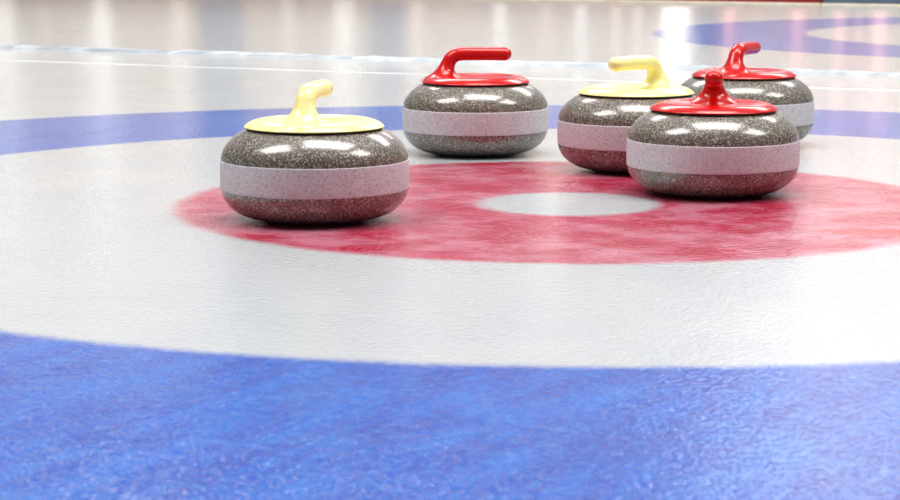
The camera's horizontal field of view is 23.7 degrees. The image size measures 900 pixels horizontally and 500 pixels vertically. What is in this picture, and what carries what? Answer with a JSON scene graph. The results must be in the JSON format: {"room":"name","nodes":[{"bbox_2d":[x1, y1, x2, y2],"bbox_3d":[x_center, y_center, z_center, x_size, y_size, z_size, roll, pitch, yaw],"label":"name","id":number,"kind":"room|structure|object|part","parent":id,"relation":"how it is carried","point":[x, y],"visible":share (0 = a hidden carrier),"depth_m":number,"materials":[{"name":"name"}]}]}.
{"room":"ice rink","nodes":[
{"label":"ice rink","id":0,"kind":"room"},
{"bbox_2d":[0,0,899,499],"bbox_3d":[0.407,-0.664,7.271,28.000,0.001,18.000,0,9,3],"label":"ice","id":1,"kind":"structure","parent":0,"point":[534,324],"depth_m":2.60,"materials":[{"name":"white ice"}]},
{"bbox_2d":[220,79,408,224],"bbox_3d":[-0.198,-0.146,3.138,0.276,0.201,0.276,5,10,32],"label":"stone","id":2,"kind":"object","parent":1,"relation":"on","point":[304,166],"visible":1,"depth_m":3.04,"materials":[{"name":"stone"}]},
{"bbox_3d":[-0.202,-0.211,3.111,0.094,0.064,0.169,2,9,11],"label":"handle","id":3,"kind":"part","parent":2,"relation":"part of","materials":[{"name":"yellow plastic"}]},
{"bbox_3d":[-0.198,-0.185,3.132,0.205,0.013,0.205,2,9,11],"label":"handle plate","id":4,"kind":"part","parent":2,"relation":"part of","materials":[{"name":"yellow plastic"}]},
{"bbox_2d":[0,44,899,75],"bbox_3d":[1.581,-0.493,6.087,18.000,0.013,0.102,4,10,26],"label":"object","id":5,"kind":"structure","parent":1,"relation":"on","point":[560,63],"depth_m":6.93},
{"bbox_2d":[402,47,548,156],"bbox_3d":[0.048,-0.283,4.053,0.276,0.201,0.276,-6,10,-35],"label":"stone","id":6,"kind":"object","parent":1,"relation":"on","point":[451,113],"visible":1,"depth_m":3.96,"materials":[{"name":"stone"}]},
{"bbox_3d":[0.031,-0.351,4.043,0.169,0.064,0.094,0,9,0],"label":"handle","id":7,"kind":"part","parent":6,"relation":"part of","materials":[{"name":"red plastic"}]},
{"bbox_3d":[0.048,-0.323,4.047,0.205,0.013,0.205,0,9,0],"label":"handle plate","id":8,"kind":"part","parent":6,"relation":"part of","materials":[{"name":"red plastic"}]},
{"bbox_2d":[557,55,695,173],"bbox_3d":[0.328,-0.242,3.781,0.276,0.201,0.276,-1,9,-10],"label":"stone","id":9,"kind":"object","parent":1,"relation":"on","point":[593,127],"visible":0.7,"depth_m":3.69,"materials":[{"name":"stone"}]},
{"bbox_3d":[0.328,-0.282,3.775,0.205,0.013,0.205,-8,12,-44],"label":"handle plate","id":10,"kind":"part","parent":9,"relation":"part of","materials":[{"name":"yellow plastic"}]},
{"bbox_3d":[0.340,-0.312,3.783,0.169,0.064,0.094,-8,12,-44],"label":"handle","id":11,"kind":"part","parent":9,"relation":"part of","materials":[{"name":"yellow plastic"}]},
{"bbox_2d":[523,0,822,4],"bbox_3d":[-1.050,-1.621,13.464,6.996,0.055,0.101,4,10,27],"label":"board","id":12,"kind":"object","parent":1,"relation":"on","point":[764,2],"visible":1,"depth_m":12.12,"materials":[{"name":"red paint"}]},
{"bbox_3d":[-1.044,-1.623,13.478,6.996,0.055,0.070,4,10,27],"label":"panel","id":13,"kind":"part","parent":12,"relation":"part of","materials":[{"name":"beige paint"}]},
{"bbox_2d":[626,67,799,197],"bbox_3d":[0.422,-0.191,3.440,0.276,0.201,0.276,2,9,14],"label":"stone","id":14,"kind":"object","parent":1,"relation":"on","point":[713,143],"visible":1,"depth_m":3.34,"materials":[{"name":"stone"}]},
{"bbox_3d":[0.422,-0.231,3.434,0.205,0.013,0.205,1,9,7],"label":"handle plate","id":15,"kind":"part","parent":14,"relation":"part of","materials":[{"name":"red plastic"}]},
{"bbox_3d":[0.424,-0.262,3.446,0.094,0.064,0.169,1,9,7],"label":"handle","id":16,"kind":"part","parent":14,"relation":"part of","materials":[{"name":"red plastic"}]},
{"bbox_2d":[680,41,813,139],"bbox_3d":[0.577,-0.308,4.216,0.276,0.201,0.276,-2,9,-14],"label":"stone","id":17,"kind":"object","parent":1,"relation":"on","point":[793,99],"visible":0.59,"depth_m":4.13,"materials":[{"name":"stone"}]},
{"bbox_3d":[0.569,-0.373,4.191,0.094,0.064,0.169,4,10,27],"label":"handle","id":18,"kind":"part","parent":17,"relation":"part of","materials":[{"name":"red plastic"}]},
{"bbox_3d":[0.577,-0.347,4.210,0.205,0.013,0.205,4,10,27],"label":"handle plate","id":19,"kind":"part","parent":17,"relation":"part of","materials":[{"name":"red plastic"}]},
{"bbox_2d":[821,0,899,6],"bbox_3d":[4.744,-1.183,10.543,5.996,0.055,0.102,4,10,27],"label":"board","id":20,"kind":"object","parent":1,"relation":"on","point":[885,3],"visible":1,"depth_m":11.76,"materials":[{"name":"plastic"}]},
{"bbox_3d":[4.751,-1.185,10.556,5.996,0.055,0.070,4,10,27],"label":"panel","id":21,"kind":"part","parent":20,"relation":"part of","materials":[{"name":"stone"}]}
]}

